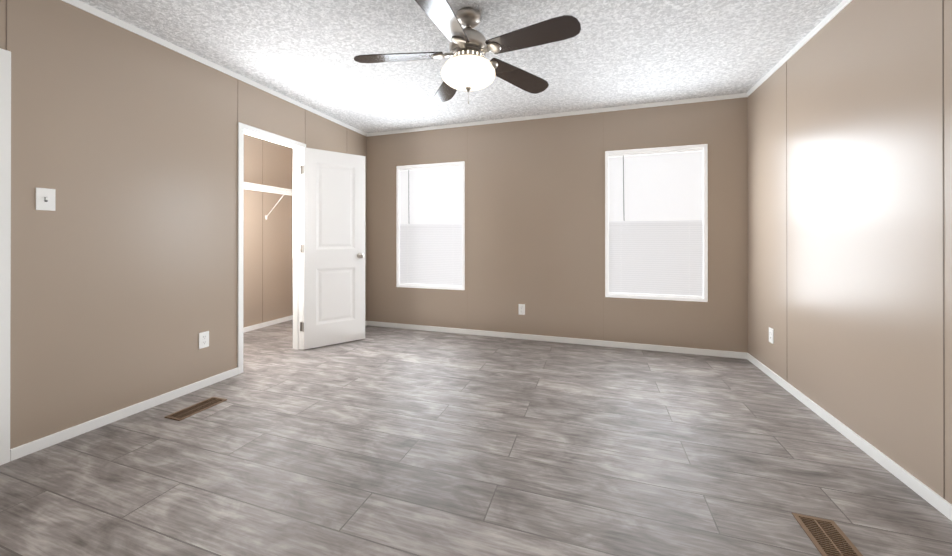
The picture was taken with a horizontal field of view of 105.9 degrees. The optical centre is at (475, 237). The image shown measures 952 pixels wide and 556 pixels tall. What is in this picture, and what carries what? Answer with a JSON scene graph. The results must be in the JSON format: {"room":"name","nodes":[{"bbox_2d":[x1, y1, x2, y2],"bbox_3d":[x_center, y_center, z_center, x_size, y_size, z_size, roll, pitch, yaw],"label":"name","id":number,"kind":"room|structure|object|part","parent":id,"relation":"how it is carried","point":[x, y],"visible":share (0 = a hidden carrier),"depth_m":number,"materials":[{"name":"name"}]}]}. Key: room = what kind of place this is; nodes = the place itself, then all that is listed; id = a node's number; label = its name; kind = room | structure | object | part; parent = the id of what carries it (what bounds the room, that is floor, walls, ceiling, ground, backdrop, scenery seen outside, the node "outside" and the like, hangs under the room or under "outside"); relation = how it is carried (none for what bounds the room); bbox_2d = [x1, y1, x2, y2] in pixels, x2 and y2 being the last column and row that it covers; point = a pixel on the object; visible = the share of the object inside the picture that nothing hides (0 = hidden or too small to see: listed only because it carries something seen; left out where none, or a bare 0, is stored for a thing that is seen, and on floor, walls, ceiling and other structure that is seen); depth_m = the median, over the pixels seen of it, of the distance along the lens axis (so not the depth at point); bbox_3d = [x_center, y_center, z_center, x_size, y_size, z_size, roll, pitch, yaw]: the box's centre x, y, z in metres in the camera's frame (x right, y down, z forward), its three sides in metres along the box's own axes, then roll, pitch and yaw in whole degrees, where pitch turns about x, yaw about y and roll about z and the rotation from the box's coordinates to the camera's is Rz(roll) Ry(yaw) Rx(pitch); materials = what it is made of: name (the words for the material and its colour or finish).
{"room":"empty bedroom","nodes":[
{"label":"empty bedroom","id":0,"kind":"room"},
{"bbox_2d":[0,0,366,448],"bbox_3d":[-2.151,-0.110,2.369,0.100,2.420,4.600,0,0,18],"label":"wall","id":1,"kind":"structure","parent":0,"point":[124,265],"depth_m":2.17,"materials":[{"name":"paint"}]},
{"bbox_2d":[0,48,10,464],"bbox_3d":[-2.481,0.091,1.367,0.124,2.013,0.876,0,0,18],"label":"trim","id":2,"kind":"structure","parent":1,"relation":"attached to","point":[5,182],"depth_m":1.75,"materials":[{"name":"white wood"}]},
{"bbox_2d":[36,188,55,210],"bbox_3d":[-2.249,-0.201,1.881,0.019,0.115,0.070,0,0,18],"label":"light switch","id":3,"kind":"object","parent":1,"relation":"attached to","point":[45,198],"visible":1,"depth_m":1.88,"materials":[{"name":"white plastic"}]},
{"bbox_2d":[10,367,237,460],"bbox_3d":[-2.104,1.071,2.330,0.012,0.057,1.188,0,0,18],"label":"baseboard","id":4,"kind":"structure","parent":1,"relation":"attached to","point":[39,444],"depth_m":2.13,"materials":[{"name":"white wood"}]},
{"bbox_2d":[199,331,208,348],"bbox_3d":[-2.003,0.752,2.646,0.007,0.115,0.070,0,0,18],"label":"electrical outlet","id":5,"kind":"object","parent":1,"relation":"attached to","point":[203,339],"visible":1,"depth_m":2.64,"materials":[{"name":"white plastic"}]},
{"bbox_2d":[62,0,366,136],"bbox_3d":[-2.097,-1.300,2.354,0.011,0.040,4.600,0,0,18],"label":"crown molding","id":6,"kind":"structure","parent":1,"relation":"attached to","point":[76,3],"depth_m":2.54,"materials":[{"name":"white"}]},
{"bbox_2d":[237,122,305,373],"bbox_3d":[-1.860,0.085,3.252,0.124,2.033,0.713,0,0,18],"label":"trim","id":7,"kind":"structure","parent":1,"relation":"attached to","point":[296,146],"depth_m":3.53,"materials":[{"name":"white wood"}]},
{"bbox_2d":[300,147,364,348],"bbox_3d":[-1.451,0.104,3.710,0.430,1.972,0.538,0,0,18],"label":"closet door","id":8,"kind":"structure","parent":1,"relation":"in","point":[332,248],"depth_m":3.68,"materials":[{"name":"painted wood"},{"name":"brushed nickel"}]},
{"bbox_2d":[243,134,292,327],"bbox_3d":[-3.238,-0.109,2.728,0.100,2.420,4.600,0,0,18],"label":"wall","id":9,"kind":"structure","parent":0,"point":[278,248],"depth_m":4.49,"materials":[{"name":"paint"}]},
{"bbox_2d":[243,315,292,332],"bbox_3d":[-2.840,1.074,3.752,0.014,0.057,2.400,0,0,18],"label":"baseboard","id":10,"kind":"structure","parent":9,"relation":"attached to","point":[280,320],"depth_m":4.47,"materials":[{"name":"white wood"}]},
{"bbox_2d":[244,182,292,219],"bbox_3d":[-2.696,-0.419,3.708,0.318,0.382,2.380,0,0,18],"label":"wire closet shelf","id":11,"kind":"object","parent":9,"relation":"attached to","point":[282,190],"visible":0.23,"depth_m":4.27,"materials":[{"name":"white metal"}]},
{"bbox_2d":[79,0,842,132],"bbox_3d":[-0.719,-1.361,1.900,5.404,0.080,4.800,0,0,18],"label":"ceiling","id":12,"kind":"structure","parent":0,"point":[614,53],"depth_m":2.51,"materials":[{"name":"white paint"}]},
{"bbox_2d":[354,0,580,103],"bbox_3d":[-0.055,-1.056,2.081,1.282,0.529,1.238,0,0,18],"label":"ceiling fan","id":13,"kind":"object","parent":12,"relation":"hanging from","point":[468,66],"visible":1,"depth_m":2.03,"materials":[{"name":"silver metal"}]},
{"bbox_3d":[-0.045,-0.958,2.130,0.320,0.125,0.320,0,0,18],"label":"lamp shade","id":14,"kind":"part","parent":13,"relation":"part of","materials":[{"name":"white glass"}]},
{"bbox_2d":[0,320,951,555],"bbox_3d":[-0.719,1.129,1.896,5.404,0.060,4.800,0,0,18],"label":"floor","id":15,"kind":"structure","parent":0,"point":[382,441],"depth_m":1.73,"materials":[{"name":"grey laminate"}]},
{"bbox_2d":[164,397,226,420],"bbox_3d":[-1.796,1.097,2.316,0.132,0.005,0.296,0,0,18],"label":"floor vent","id":16,"kind":"object","parent":15,"relation":"in","point":[184,413],"visible":1,"depth_m":2.30,"materials":[{"name":"brown metal"}]},
{"bbox_2d":[792,513,862,555],"bbox_3d":[1.273,1.095,1.269,0.132,0.005,0.296,0,0,18],"label":"floor vent","id":17,"kind":"object","parent":15,"relation":"in","point":[827,537],"visible":1,"depth_m":1.31,"materials":[{"name":"brown metal"}]},
{"bbox_2d":[366,97,747,352],"bbox_3d":[0.016,-0.107,4.130,5.404,2.420,0.100,0,0,18],"label":"wall","id":18,"kind":"structure","parent":0,"point":[535,216],"depth_m":3.80,"materials":[{"name":"paint"}]},
{"bbox_2d":[396,161,464,289],"bbox_3d":[-0.539,-0.137,4.302,0.886,1.480,0.108,0,0,18],"label":"window","id":19,"kind":"structure","parent":18,"relation":"in","point":[430,226],"depth_m":4.28,"materials":[{"name":"white plastic"}]},
{"bbox_2d":[519,304,524,314],"bbox_3d":[0.498,0.781,3.913,0.070,0.115,0.007,0,0,18],"label":"electrical outlet","id":20,"kind":"object","parent":18,"relation":"attached to","point":[521,309],"visible":1,"depth_m":3.91,"materials":[{"name":"white plastic"}]},
{"bbox_2d":[367,93,744,136],"bbox_3d":[0.548,-1.297,3.898,4.020,0.040,0.013,0,0,18],"label":"crown molding","id":21,"kind":"structure","parent":18,"relation":"attached to","point":[741,95],"depth_m":3.75,"materials":[{"name":"white"}]},
{"bbox_2d":[366,321,745,358],"bbox_3d":[0.535,1.074,3.897,4.045,0.057,0.014,0,0,18],"label":"baseboard","id":22,"kind":"structure","parent":18,"relation":"attached to","point":[731,354],"depth_m":3.74,"materials":[{"name":"white wood"}]},
{"bbox_2d":[605,144,707,301],"bbox_3d":[1.754,-0.138,3.547,0.902,1.480,0.108,0,0,18],"label":"window","id":23,"kind":"structure","parent":18,"relation":"in","point":[656,223],"depth_m":3.52,"materials":[{"name":"white plastic"}]},
{"bbox_2d":[748,0,951,503],"bbox_3d":[1.800,-0.113,1.068,0.100,2.420,4.600,0,0,18],"label":"wall","id":24,"kind":"structure","parent":0,"point":[845,284],"depth_m":1.86,"materials":[{"name":"paint"}]},
{"bbox_2d":[6,0,944,498],"bbox_3d":[-0.683,-0.119,2.006,5.204,2.323,4.372,0,0,18],"label":"wall trim","id":25,"kind":"structure","parent":24,"relation":"attached to","point":[786,194],"depth_m":1.44,"materials":[{"name":"brown"}]},
{"bbox_2d":[769,327,773,343],"bbox_3d":[2.325,0.771,2.831,0.007,0.115,0.070,0,0,18],"label":"electrical outlet","id":26,"kind":"object","parent":24,"relation":"attached to","point":[771,335],"visible":1,"depth_m":2.82,"materials":[{"name":"white plastic"}]},
{"bbox_2d":[745,0,851,96],"bbox_3d":[1.745,-1.303,1.088,0.013,0.040,4.600,0,0,18],"label":"crown molding","id":27,"kind":"structure","parent":24,"relation":"attached to","point":[833,13],"depth_m":2.38,"materials":[{"name":"white"}]},
{"bbox_2d":[746,353,951,520],"bbox_3d":[1.745,1.069,1.084,0.014,0.057,4.600,0,0,18],"label":"baseboard","id":28,"kind":"structure","parent":24,"relation":"attached to","point":[943,506],"depth_m":1.81,"materials":[{"name":"white wood"}]}
]}

